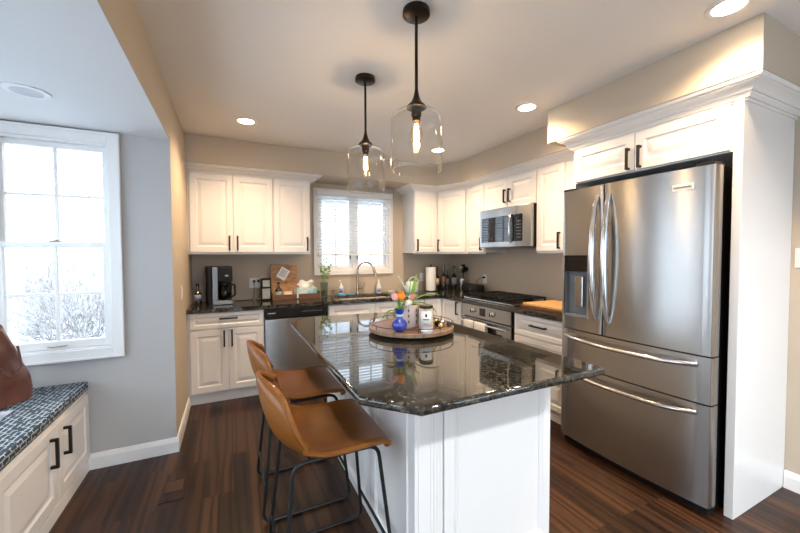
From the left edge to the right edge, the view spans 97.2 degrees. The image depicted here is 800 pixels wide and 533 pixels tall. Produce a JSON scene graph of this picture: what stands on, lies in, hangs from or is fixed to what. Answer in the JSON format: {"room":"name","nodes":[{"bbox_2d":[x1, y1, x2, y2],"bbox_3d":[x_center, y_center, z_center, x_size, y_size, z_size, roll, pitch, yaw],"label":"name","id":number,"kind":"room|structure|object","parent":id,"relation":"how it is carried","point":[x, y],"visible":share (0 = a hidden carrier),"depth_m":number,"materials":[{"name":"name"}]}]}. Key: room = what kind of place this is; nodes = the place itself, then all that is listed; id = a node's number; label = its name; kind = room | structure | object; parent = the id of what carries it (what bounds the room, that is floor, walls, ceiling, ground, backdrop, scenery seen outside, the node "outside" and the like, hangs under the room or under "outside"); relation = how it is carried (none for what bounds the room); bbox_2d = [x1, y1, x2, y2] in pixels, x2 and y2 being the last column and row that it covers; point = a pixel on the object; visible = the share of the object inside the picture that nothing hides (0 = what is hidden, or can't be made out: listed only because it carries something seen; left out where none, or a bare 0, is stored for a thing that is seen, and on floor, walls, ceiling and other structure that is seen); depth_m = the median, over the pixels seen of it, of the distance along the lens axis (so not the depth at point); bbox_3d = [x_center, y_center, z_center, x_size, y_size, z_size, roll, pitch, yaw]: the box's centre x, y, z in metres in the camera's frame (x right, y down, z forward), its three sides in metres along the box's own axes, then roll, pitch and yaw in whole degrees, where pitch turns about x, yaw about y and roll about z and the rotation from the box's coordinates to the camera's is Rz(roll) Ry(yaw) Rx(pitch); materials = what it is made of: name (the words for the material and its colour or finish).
{"room":"kitchen","nodes":[
{"label":"kitchen","id":0,"kind":"room"},
{"bbox_2d":[0,0,168,138],"bbox_3d":[-1.314,-0.877,0.425,1.230,0.100,4.155,-1,2,-26],"label":"ceiling","id":1,"kind":"structure","parent":0,"point":[68,50],"depth_m":1.54,"materials":[{"name":"paint"}]},
{"bbox_2d":[0,82,51,99],"bbox_3d":[-1.842,-0.862,1.741,0.176,0.007,0.176,-1,2,-26],"label":"recessed light","id":2,"kind":"object","parent":1,"relation":"in","point":[23,90],"visible":1,"depth_m":1.73,"materials":[{"name":"grey plastic"}]},
{"bbox_2d":[0,120,176,452],"bbox_3d":[-2.193,0.229,2.295,1.234,2.222,0.124,-1,2,-26],"label":"wall","id":3,"kind":"structure","parent":0,"point":[124,392],"depth_m":2.43,"materials":[{"name":"grey paint"}]},
{"bbox_2d":[0,120,124,365],"bbox_3d":[-2.201,-0.132,2.257,0.702,1.477,0.138,-1,2,-26],"label":"window","id":4,"kind":"structure","parent":3,"relation":"in","point":[113,343],"depth_m":2.28,"materials":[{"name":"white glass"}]},
{"bbox_2d":[97,0,191,433],"bbox_3d":[-1.092,0.092,1.323,0.090,2.549,5.327,-1,2,-26],"label":"wall","id":5,"kind":"structure","parent":0,"point":[182,261],"depth_m":2.58,"materials":[{"name":"paint"}]},
{"bbox_2d":[89,396,190,469],"bbox_3d":[-2.006,1.271,2.810,0.515,0.105,0.866,-1,2,-26],"label":"baseboard","id":6,"kind":"structure","parent":5,"relation":"attached to","point":[106,458],"depth_m":2.44,"materials":[{"name":"white wood"}]},
{"bbox_2d":[191,174,455,301],"bbox_3d":[-0.764,-0.009,4.504,3.666,2.549,0.120,-1,2,-26],"label":"wall","id":7,"kind":"structure","parent":0,"point":[406,266],"depth_m":4.39,"materials":[{"name":"paint"}]},
{"bbox_2d":[186,172,273,253],"bbox_3d":[-1.771,-0.528,3.721,0.788,0.800,0.382,-1,2,-26],"label":"upper cabinet","id":8,"kind":"object","parent":7,"relation":"attached to","point":[227,214],"visible":1,"depth_m":3.57,"materials":[{"name":"white wood"}]},
{"bbox_2d":[185,162,322,183],"bbox_3d":[-1.529,-0.966,3.789,1.297,0.069,0.446,-1,2,-26],"label":"trim","id":9,"kind":"structure","parent":8,"relation":"on","point":[190,166],"depth_m":3.60,"materials":[{"name":"white wood"}]},
{"bbox_2d":[249,277,262,287],"bbox_3d":[-1.638,0.184,4.016,0.144,0.116,0.009,-1,2,-26],"label":"wall outlet","id":10,"kind":"object","parent":7,"relation":"attached to","point":[252,284],"visible":0.94,"depth_m":4.01,"materials":[{"name":"white plastic"}]},
{"bbox_2d":[273,179,309,253],"bbox_3d":[-1.240,-0.537,3.977,0.390,0.800,0.382,-1,2,-26],"label":"upper cabinet","id":11,"kind":"object","parent":7,"relation":"attached to","point":[291,199],"visible":0.91,"depth_m":3.83,"materials":[{"name":"white wood"}]},
{"bbox_2d":[313,188,392,274],"bbox_3d":[-0.597,-0.431,4.551,1.050,1.060,0.138,-1,2,-26],"label":"window","id":12,"kind":"structure","parent":7,"relation":"in","point":[386,267],"depth_m":4.55,"materials":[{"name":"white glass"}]},
{"bbox_2d":[316,189,391,255],"bbox_3d":[-0.559,-0.535,4.468,1.000,0.792,0.070,-1,2,-26],"label":"blind","id":13,"kind":"object","parent":12,"relation":"attached to","point":[328,193],"visible":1,"depth_m":4.43,"materials":[{"name":"white plastic"}]},
{"bbox_2d":[402,191,436,253],"bbox_3d":[0.272,-0.565,4.706,0.342,0.800,0.382,-1,2,-26],"label":"upper cabinet","id":14,"kind":"object","parent":7,"relation":"attached to","point":[419,208],"visible":1,"depth_m":4.58,"materials":[{"name":"white wood"}]},
{"bbox_2d":[395,148,573,194],"bbox_3d":[0.879,-0.977,3.894,0.562,0.069,2.525,-2,2,-41],"label":"trim","id":15,"kind":"structure","parent":14,"relation":"on","point":[565,155],"depth_m":3.78,"materials":[{"name":"white wood"}]},
{"bbox_2d":[420,273,423,280],"bbox_3d":[0.312,0.148,4.956,0.072,0.116,0.009,-1,2,-26],"label":"wall outlet","id":16,"kind":"object","parent":7,"relation":"attached to","point":[421,274],"visible":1,"depth_m":4.95,"materials":[{"name":"white plastic"}]},
{"bbox_2d":[49,395,799,532],"bbox_3d":[0.252,1.417,0.568,5.300,0.060,8.127,-1,2,-26],"label":"floor","id":17,"kind":"structure","parent":0,"point":[219,448],"depth_m":2.06,"materials":[{"name":"brown wood"}]},
{"bbox_2d":[0,392,89,532],"bbox_3d":[-1.558,1.126,0.615,0.687,0.530,3.499,-1,2,-26],"label":"window bench","id":18,"kind":"object","parent":17,"relation":"on","point":[37,485],"visible":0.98,"depth_m":1.78,"materials":[{"name":"white wood"}]},
{"bbox_2d":[0,382,87,470],"bbox_3d":[-1.575,0.831,0.600,0.650,0.058,3.494,-1,2,-26],"label":"bench cushion","id":19,"kind":"object","parent":18,"relation":"on","point":[30,417],"visible":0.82,"depth_m":1.82,"materials":[{"name":"fabric"}]},
{"bbox_2d":[0,410,13,419],"bbox_3d":[-2.116,0.764,1.723,0.260,0.006,0.180,-1,2,-26],"label":"magazine","id":20,"kind":"object","parent":19,"relation":"on","point":[3,414],"visible":1,"depth_m":1.82,"materials":[{"name":"white paper"}]},
{"bbox_2d":[0,325,32,408],"bbox_3d":[-2.210,0.541,1.922,0.208,0.437,0.336,0,2,4],"label":"leather bag","id":21,"kind":"object","parent":19,"relation":"on","point":[16,386],"visible":1,"depth_m":1.95,"materials":[{"name":"brown leather"}]},
{"bbox_2d":[158,470,189,504],"bbox_3d":[-1.375,1.339,2.154,0.130,0.007,0.300,-1,2,-26],"label":"floor vent","id":22,"kind":"object","parent":17,"relation":"in","point":[175,484],"visible":1,"depth_m":2.13,"materials":[{"name":"brown wood"}]},
{"bbox_2d":[187,309,264,405],"bbox_3d":[-1.771,0.860,3.631,0.664,0.874,0.620,-1,2,-26],"label":"base cabinet","id":23,"kind":"object","parent":17,"relation":"on","point":[219,365],"visible":0.96,"depth_m":3.37,"materials":[{"name":"white wood"}]},
{"bbox_2d":[264,305,326,369],"bbox_3d":[-1.187,0.851,3.904,0.620,0.870,0.581,-1,2,-26],"label":"dishwasher","id":24,"kind":"object","parent":17,"relation":"on","point":[285,349],"visible":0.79,"depth_m":3.61,"materials":[{"name":"silver metal"}]},
{"bbox_2d":[246,340,349,521],"bbox_3d":[-0.625,0.877,2.118,0.533,0.927,0.477,-1,2,-26],"label":"bar stool","id":25,"kind":"object","parent":17,"relation":"on","point":[316,382],"visible":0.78,"depth_m":2.04,"materials":[{"name":"brown leather"}]},
{"bbox_2d":[255,371,391,532],"bbox_3d":[-0.349,0.894,1.569,0.533,0.927,0.477,-1,2,-26],"label":"bar stool","id":26,"kind":"object","parent":17,"relation":"on","point":[328,430],"visible":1,"depth_m":1.50,"materials":[{"name":"leather"}]},
{"bbox_2d":[325,296,423,315],"bbox_3d":[-0.362,0.834,4.329,1.190,0.874,0.586,-1,2,-26],"label":"base cabinet","id":27,"kind":"object","parent":17,"relation":"on","point":[372,307],"visible":0.25,"depth_m":3.98,"materials":[{"name":"white wood"}]},
{"bbox_2d":[186,289,561,321],"bbox_3d":[-0.162,0.405,3.385,3.364,0.040,2.438,-1,2,-26],"label":"countertop","id":28,"kind":"structure","parent":27,"relation":"on","point":[456,295],"depth_m":3.71,"materials":[{"name":"stone"}]},
{"bbox_2d":[194,284,201,304],"bbox_3d":[-2.025,0.281,3.529,0.068,0.211,0.069,-1,2,-26],"label":"syrup bottle","id":29,"kind":"object","parent":28,"relation":"on","point":[197,295],"visible":1,"depth_m":3.51,"materials":[{"name":"brown glass"}]},
{"bbox_2d":[205,266,235,304],"bbox_3d":[-1.855,0.190,3.646,0.268,0.385,0.275,-1,2,-30],"label":"coffee maker","id":30,"kind":"object","parent":28,"relation":"on","point":[218,279],"visible":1,"depth_m":3.55,"materials":[{"name":"black plastic"}]},
{"bbox_2d":[260,278,270,300],"bbox_3d":[-1.490,0.250,3.919,0.104,0.245,0.092,-1,2,-26],"label":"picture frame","id":31,"kind":"object","parent":28,"relation":"on","point":[265,282],"visible":1,"depth_m":3.88,"materials":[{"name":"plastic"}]},
{"bbox_2d":[271,290,320,299],"bbox_3d":[-1.198,0.330,4.064,0.530,0.075,0.170,-1,2,-26],"label":"wooden tray","id":32,"kind":"object","parent":28,"relation":"on","point":[318,294],"visible":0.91,"depth_m":3.98,"materials":[{"name":"brown wood"}]},
{"bbox_2d":[275,282,281,294],"bbox_3d":[-1.356,0.268,3.946,0.076,0.186,0.077,-1,2,-26],"label":"soap bottle","id":33,"kind":"object","parent":32,"relation":"on","point":[278,291],"visible":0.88,"depth_m":3.92,"materials":[{"name":"glass"}]},
{"bbox_2d":[270,264,296,296],"bbox_3d":[-1.336,0.166,4.055,0.303,0.382,0.069,-1,2,-26],"label":"cutting board","id":34,"kind":"object","parent":32,"relation":"in","point":[290,282],"visible":0.51,"depth_m":4.05,"materials":[{"name":"brown wood"}]},
{"bbox_2d":[276,267,289,280],"bbox_3d":[-1.336,0.083,4.030,0.156,0.164,0.019,-1,2,-26],"label":"paper tag","id":35,"kind":"object","parent":34,"relation":"attached to","point":[282,274],"visible":1,"depth_m":4.03,"materials":[{"name":"white paper"}]},
{"bbox_2d":[294,280,316,297],"bbox_3d":[-1.094,0.253,4.089,0.230,0.204,0.130,-1,2,-32],"label":"tissue box","id":36,"kind":"object","parent":32,"relation":"in","point":[305,287],"visible":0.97,"depth_m":4.06,"materials":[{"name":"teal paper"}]},
{"bbox_2d":[338,280,342,293],"bbox_3d":[-0.736,0.261,4.378,0.062,0.189,0.061,-1,2,-26],"label":"soap dispenser","id":37,"kind":"object","parent":28,"relation":"on","point":[340,287],"visible":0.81,"depth_m":4.36,"materials":[{"name":"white plastic"}]},
{"bbox_2d":[355,261,377,294],"bbox_3d":[-0.425,0.144,4.441,0.288,0.417,0.073,0,2,6],"label":"kitchen faucet","id":38,"kind":"object","parent":28,"relation":"on","point":[361,263],"visible":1,"depth_m":4.44,"materials":[{"name":"silver metal"}]},
{"bbox_2d":[376,279,380,292],"bbox_3d":[-0.278,0.254,4.607,0.072,0.186,0.073,-1,2,-26],"label":"dish soap","id":39,"kind":"object","parent":28,"relation":"on","point":[378,287],"visible":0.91,"depth_m":4.58,"materials":[{"name":"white plastic"}]},
{"bbox_2d":[398,276,418,292],"bbox_3d":[0.112,0.230,4.701,0.284,0.226,0.184,0,2,0],"label":"watering can","id":40,"kind":"object","parent":28,"relation":"on","point":[406,287],"visible":0.68,"depth_m":4.64,"materials":[{"name":"white metal"}]},
{"bbox_2d":[425,265,436,291],"bbox_3d":[0.423,0.155,4.829,0.156,0.365,0.156,-1,2,-26],"label":"paper towel roll","id":41,"kind":"object","parent":28,"relation":"on","point":[430,271],"visible":1,"depth_m":4.77,"materials":[{"name":"white paper"}]},
{"bbox_2d":[436,266,438,290],"bbox_3d":[0.513,0.167,4.917,0.073,0.336,0.073,-1,2,-26],"label":"wine bottle","id":42,"kind":"object","parent":28,"relation":"on","point":[437,276],"visible":0.7,"depth_m":4.89,"materials":[{"name":"black glass"}]},
{"bbox_2d":[441,264,445,290],"bbox_3d":[0.610,0.151,4.930,0.075,0.366,0.075,-1,2,-26],"label":"wine bottle","id":43,"kind":"object","parent":28,"relation":"on","point":[443,276],"visible":1,"depth_m":4.90,"materials":[{"name":"black glass"}]},
{"bbox_2d":[446,268,448,289],"bbox_3d":[0.667,0.176,5.014,0.067,0.311,0.067,-1,2,-26],"label":"wine bottle","id":44,"kind":"object","parent":28,"relation":"on","point":[447,277],"visible":0.84,"depth_m":4.99,"materials":[{"name":"black glass"}]},
{"bbox_2d":[451,266,456,289],"bbox_3d":[0.765,0.159,4.983,0.081,0.346,0.081,-1,2,-26],"label":"wine bottle","id":45,"kind":"object","parent":28,"relation":"on","point":[454,277],"visible":0.98,"depth_m":4.96,"materials":[{"name":"black glass"}]},
{"bbox_2d":[458,279,465,290],"bbox_3d":[0.862,0.253,4.867,0.108,0.165,0.108,-1,2,-26],"label":"utensil crock","id":46,"kind":"object","parent":28,"relation":"on","point":[461,281],"visible":0.47,"depth_m":4.82,"materials":[{"name":"silver metal"}]},
{"bbox_2d":[461,283,483,292],"bbox_3d":[0.927,0.284,4.527,0.160,0.123,0.320,-1,2,-26],"label":"toaster","id":47,"kind":"object","parent":28,"relation":"on","point":[465,287],"visible":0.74,"depth_m":4.44,"materials":[{"name":"black plastic"}]},
{"bbox_2d":[464,291,545,306],"bbox_3d":[1.136,0.335,3.818,0.510,0.066,0.790,-1,2,-26],"label":"gas cooktop","id":48,"kind":"object","parent":28,"relation":"in","point":[498,297],"visible":1,"depth_m":3.67,"materials":[{"name":"metal"}]},
{"bbox_2d":[521,300,561,313],"bbox_3d":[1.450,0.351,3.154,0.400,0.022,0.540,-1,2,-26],"label":"board","id":49,"kind":"object","parent":28,"relation":"on","point":[549,304],"visible":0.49,"depth_m":3.19,"materials":[{"name":"brown wood"}]},
{"bbox_3d":[-0.901,0.274,4.194,0.090,0.175,0.090,-1,2,-26],"label":"glass vase","id":50,"kind":"object","parent":28,"relation":"on","visible":0},
{"bbox_2d":[318,258,331,294],"bbox_3d":[-0.889,0.119,4.173,0.164,0.448,0.165,0,2,-7],"label":"sprig","id":51,"kind":"object","parent":50,"relation":"in","point":[324,262],"visible":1,"depth_m":4.17,"materials":[{"name":"green plant"}]},
{"bbox_2d":[327,368,550,532],"bbox_3d":[0.094,0.895,2.221,0.771,0.882,1.445,-1,2,-26],"label":"kitchen island","id":52,"kind":"object","parent":17,"relation":"on","point":[484,467],"visible":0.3,"depth_m":1.59,"materials":[{"name":"white wood"}]},
{"bbox_2d":[290,312,604,415],"bbox_3d":[0.007,0.440,2.149,1.072,0.032,1.881,-1,2,-26],"label":"island countertop","id":53,"kind":"structure","parent":52,"relation":"on","point":[465,366],"depth_m":1.56,"materials":[{"name":"stone"}]},
{"bbox_2d":[369,314,453,337],"bbox_3d":[0.072,0.385,2.279,0.544,0.068,0.544,-1,2,-26],"label":"round tray","id":54,"kind":"object","parent":53,"relation":"on","point":[383,327],"visible":0.7,"depth_m":2.11,"materials":[{"name":"brown wood"}]},
{"bbox_2d":[392,308,406,331],"bbox_3d":[-0.002,0.320,2.113,0.092,0.135,0.092,-1,2,-26],"label":"vase","id":55,"kind":"object","parent":54,"relation":"on","point":[399,322],"visible":0.98,"depth_m":2.09,"materials":[{"name":"ceramic"}]},
{"bbox_2d":[380,291,411,320],"bbox_3d":[-0.018,0.233,2.111,0.227,0.174,0.106,-1,2,-26],"label":"tulip bouquet","id":56,"kind":"object","parent":55,"relation":"in","point":[400,296],"visible":0.95,"depth_m":2.09,"materials":[{"name":"green plant"}]},
{"bbox_2d":[401,304,418,327],"bbox_3d":[0.054,0.312,2.268,0.136,0.140,0.136,-1,2,-26],"label":"flower pot","id":57,"kind":"object","parent":54,"relation":"on","point":[411,313],"visible":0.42,"depth_m":2.21,"materials":[{"name":"ceramic"}]},
{"bbox_2d":[387,274,438,313],"bbox_3d":[0.082,0.183,2.277,0.353,0.273,0.190,-1,2,-26],"label":"tulip","id":58,"kind":"object","parent":57,"relation":"in","point":[412,296],"visible":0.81,"depth_m":2.27,"materials":[{"name":"green plant"}]},
{"bbox_2d":[408,294,415,299],"bbox_3d":[0.077,0.195,2.235,0.053,0.040,0.038,-1,2,-26],"label":"flower","id":59,"kind":"object","parent":58,"relation":"on","point":[413,296],"depth_m":2.22,"materials":[{"name":"pink plant"}]},
{"bbox_2d":[419,304,433,328],"bbox_3d":[0.163,0.312,2.192,0.093,0.143,0.094,-1,2,-26],"label":"candle jar","id":60,"kind":"object","parent":54,"relation":"on","point":[426,317],"visible":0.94,"depth_m":2.15,"materials":[{"name":"glass"}]},
{"bbox_2d":[421,330,432,333],"bbox_3d":[0.156,0.380,2.058,0.072,0.016,0.072,-1,2,-26],"label":"glass dish","id":61,"kind":"object","parent":54,"relation":"on","point":[422,331],"visible":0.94,"depth_m":2.03,"materials":[{"name":"clear glass"}]},
{"bbox_2d":[424,298,463,324],"bbox_3d":[0.652,0.822,4.592,0.862,0.874,0.993,-1,2,-26],"label":"base cabinet","id":62,"kind":"object","parent":17,"relation":"on","point":[451,309],"visible":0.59,"depth_m":4.32,"materials":[{"name":"white wood"}]},
{"bbox_2d":[457,302,514,340],"bbox_3d":[1.112,0.847,3.798,0.657,0.872,0.813,-1,2,-26],"label":"wall oven","id":63,"kind":"object","parent":17,"relation":"on","point":[501,323],"visible":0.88,"depth_m":3.54,"materials":[{"name":"silver metal"}]},
{"bbox_2d":[463,319,474,328],"bbox_3d":[0.750,0.694,3.811,0.038,0.239,0.171,-1,2,-26],"label":"dish towel","id":64,"kind":"object","parent":63,"relation":"hanging from","point":[468,323],"visible":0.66,"depth_m":3.79,"materials":[{"name":"white fabric"}]},
{"bbox_2d":[474,321,487,332],"bbox_3d":[0.831,0.709,3.643,0.038,0.259,0.176,-1,2,-26],"label":"dish towel","id":65,"kind":"object","parent":63,"relation":"hanging from","point":[477,325],"visible":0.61,"depth_m":3.61,"materials":[{"name":"beige fabric"}]},
{"bbox_2d":[514,313,563,424],"bbox_3d":[1.446,0.865,3.160,0.620,0.874,0.612,-1,2,-26],"label":"base cabinet","id":66,"kind":"object","parent":17,"relation":"on","point":[542,333],"visible":0.3,"depth_m":2.98,"materials":[{"name":"white wood"}]},
{"bbox_2d":[561,161,732,515],"bbox_3d":[1.695,0.381,2.385,0.804,1.888,0.928,-1,2,-26],"label":"refrigerator","id":67,"kind":"object","parent":17,"relation":"on","point":[646,274],"visible":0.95,"depth_m":2.07,"materials":[{"name":"silver metal"}]},
{"bbox_2d":[562,184,604,334],"bbox_3d":[1.283,-0.048,2.502,0.171,1.004,0.336,-1,2,-26],"label":"door","id":68,"kind":"structure","parent":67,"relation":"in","point":[582,312],"depth_m":2.50,"materials":[{"name":"silver metal"}]},
{"bbox_2d":[561,374,717,508],"bbox_3d":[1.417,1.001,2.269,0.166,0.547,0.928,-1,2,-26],"label":"freezer","id":69,"kind":"object","parent":67,"relation":"in","point":[667,439],"depth_m":2.10,"materials":[{"name":"silver metal"}]},
{"bbox_2d":[574,98,794,519],"bbox_3d":[1.802,0.180,2.410,0.664,2.288,1.008,-1,2,-26],"label":"tall cabinet","id":70,"kind":"object","parent":17,"relation":"on","point":[753,140],"visible":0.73,"depth_m":1.95,"materials":[{"name":"white wood"}]},
{"bbox_2d":[557,68,799,152],"bbox_3d":[1.786,-0.916,2.361,0.699,0.101,1.172,-1,2,-26],"label":"trim","id":71,"kind":"structure","parent":70,"relation":"attached to","point":[761,87],"depth_m":1.95,"materials":[{"name":"white wood"}]},
{"bbox_2d":[134,0,799,164],"bbox_3d":[0.980,-1.224,0.840,3.666,0.100,8.127,-1,2,-26],"label":"ceiling","id":72,"kind":"structure","parent":0,"point":[290,67],"depth_m":2.07,"materials":[{"name":"paint"}]},
{"bbox_2d":[235,117,256,124],"bbox_3d":[-1.307,-1.230,2.992,0.176,0.007,0.176,-1,2,-26],"label":"recessed light","id":73,"kind":"object","parent":72,"relation":"in","point":[242,120],"visible":1,"depth_m":2.98,"materials":[{"name":"beige"}]},
{"bbox_2d":[347,73,384,190],"bbox_3d":[-0.223,-0.853,2.280,0.242,0.724,0.242,-1,2,-26],"label":"pendant light","id":74,"kind":"object","parent":72,"relation":"hanging from","point":[363,79],"visible":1,"depth_m":2.26,"materials":[{"name":"brown metal"}]},
{"bbox_2d":[362,145,368,155],"bbox_3d":[-0.222,-0.750,2.283,0.048,0.058,0.048,-1,2,-26],"label":"socket","id":75,"kind":"object","parent":74,"relation":"attached to","point":[365,148],"depth_m":2.27,"materials":[{"name":"brown metal"}]},
{"bbox_2d":[391,1,441,170],"bbox_3d":[0.077,-0.825,1.659,0.242,0.744,0.242,-1,2,-26],"label":"pendant light","id":76,"kind":"object","parent":72,"relation":"hanging from","point":[414,12],"visible":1,"depth_m":1.64,"materials":[{"name":"brown metal"}]},
{"bbox_2d":[411,107,421,122],"bbox_3d":[0.077,-0.712,1.662,0.048,0.058,0.048,-1,2,-26],"label":"socket","id":77,"kind":"object","parent":76,"relation":"attached to","point":[416,112],"depth_m":1.65,"materials":[{"name":"brown metal"}]},
{"bbox_2d":[430,148,445,152],"bbox_3d":[0.413,-1.262,3.834,0.176,0.007,0.176,-1,2,-26],"label":"recessed light","id":78,"kind":"object","parent":72,"relation":"in","point":[434,150],"visible":1,"depth_m":3.83,"materials":[{"name":"beige"}]},
{"bbox_2d":[515,102,538,111],"bbox_3d":[0.981,-1.229,2.727,0.176,0.007,0.176,-1,2,-26],"label":"recessed light","id":79,"kind":"object","parent":72,"relation":"in","point":[529,106],"visible":1,"depth_m":2.72,"materials":[{"name":"beige"}]},
{"bbox_2d":[704,0,754,19],"bbox_3d":[1.515,-1.196,1.625,0.176,0.007,0.176,-1,2,-26],"label":"recessed light","id":80,"kind":"object","parent":72,"relation":"in","point":[720,9],"visible":1,"depth_m":1.63,"materials":[{"name":"beige"}]},
{"bbox_2d":[184,12,799,188],"bbox_3d":[0.073,-1.105,2.841,3.365,0.258,3.542,-1,2,-26],"label":"soffit","id":81,"kind":"structure","parent":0,"point":[760,41],"depth_m":2.58,"materials":[{"name":"paint"}]},
{"bbox_2d":[456,117,799,474],"bbox_3d":[2.590,0.071,1.655,0.100,2.549,7.927,-1,2,-26],"label":"wall","id":82,"kind":"structure","parent":0,"point":[527,271],"depth_m":3.62,"materials":[{"name":"paint"}]},
{"bbox_2d":[437,189,467,253],"bbox_3d":[0.728,-0.567,4.730,0.560,0.800,0.738,-1,2,-26],"label":"upper cabinet","id":83,"kind":"object","parent":82,"relation":"attached to","point":[452,205],"visible":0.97,"depth_m":4.49,"materials":[{"name":"white wood"}]},
{"bbox_2d":[483,274,486,283],"bbox_3d":[1.109,0.162,4.605,0.009,0.116,0.072,-1,2,-26],"label":"wall outlet","id":84,"kind":"object","parent":82,"relation":"attached to","point":[485,278],"visible":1,"depth_m":4.59,"materials":[{"name":"white plastic"}]},
{"bbox_2d":[467,185,506,253],"bbox_3d":[1.039,-0.554,4.289,0.382,0.800,0.325,-1,2,-26],"label":"upper cabinet","id":85,"kind":"object","parent":82,"relation":"attached to","point":[475,196],"visible":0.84,"depth_m":4.22,"materials":[{"name":"white wood"}]},
{"bbox_2d":[484,170,536,210],"bbox_3d":[1.277,-0.781,3.787,0.382,0.316,0.772,-1,2,-26],"label":"upper cabinet","id":86,"kind":"object","parent":82,"relation":"attached to","point":[520,189],"visible":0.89,"depth_m":3.67,"materials":[{"name":"white wood"}]},
{"bbox_2d":[480,203,536,248],"bbox_3d":[1.246,-0.409,3.780,0.454,0.424,0.770,-1,2,-26],"label":"microwave","id":87,"kind":"object","parent":86,"relation":"attached to","point":[511,227],"visible":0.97,"depth_m":3.60,"materials":[{"name":"silver metal"}]},
{"bbox_2d":[536,160,573,252],"bbox_3d":[1.576,-0.521,3.176,0.382,0.800,0.600,-1,2,-26],"label":"upper cabinet","id":88,"kind":"object","parent":82,"relation":"attached to","point":[552,181],"visible":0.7,"depth_m":3.21,"materials":[{"name":"white wood"}]},
{"bbox_2d":[783,470,799,493],"bbox_3d":[3.286,1.339,0.123,0.016,0.105,4.455,-1,2,-26],"label":"baseboard","id":89,"kind":"structure","parent":82,"relation":"attached to","point":[791,481],"depth_m":2.10,"materials":[{"name":"white wood"}]},
{"bbox_2d":[795,248,799,267],"bbox_3d":[2.339,-0.049,2.043,0.010,0.116,0.072,-1,2,-26],"label":"light switch","id":90,"kind":"object","parent":82,"relation":"attached to","point":[797,250],"visible":1,"depth_m":2.06,"materials":[{"name":"white plastic"}]},
{"label":"outside","id":91,"kind":"structure","parent":0,"visible":0},
{"bbox_2d":[8,274,104,343],"bbox_3d":[-10.768,1.135,22.384,60.000,0.100,40.400,-1,2,-26],"label":"ground","id":92,"kind":"structure","parent":91,"point":[18,335],"depth_m":8.03,"materials":[{"name":"white snow"}]},
{"bbox_2d":[5,248,101,336],"bbox_3d":[-7.965,0.509,7.688,3.295,2.068,2.921,0,2,-1],"label":"bare shrub","id":93,"kind":"object","parent":92,"relation":"on","point":[20,284],"visible":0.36,"depth_m":7.79,"materials":[{"name":"white plant"}]},
{"bbox_2d":[5,257,103,322],"bbox_3d":[-9.584,0.592,9.311,11.200,1.700,0.060,-1,2,-26],"label":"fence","id":94,"kind":"object","parent":92,"relation":"on","point":[27,260],"visible":0.08,"depth_m":9.40,"materials":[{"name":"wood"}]},
{"bbox_2d":[5,224,104,343],"bbox_3d":[-4.542,0.457,5.042,3.684,2.310,3.748,-1,2,-26],"label":"tree","id":95,"kind":"object","parent":92,"relation":"on","point":[76,332],"visible":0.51,"depth_m":4.92,"materials":[{"name":"white plant"}]},
{"bbox_2d":[322,200,381,265],"bbox_3d":[-0.432,-1.777,16.954,11.800,6.000,8.000,-1,2,-26],"label":"neighbor house","id":96,"kind":"structure","parent":92,"relation":"on","point":[363,233],"depth_m":12.37,"materials":[{"name":"white"}]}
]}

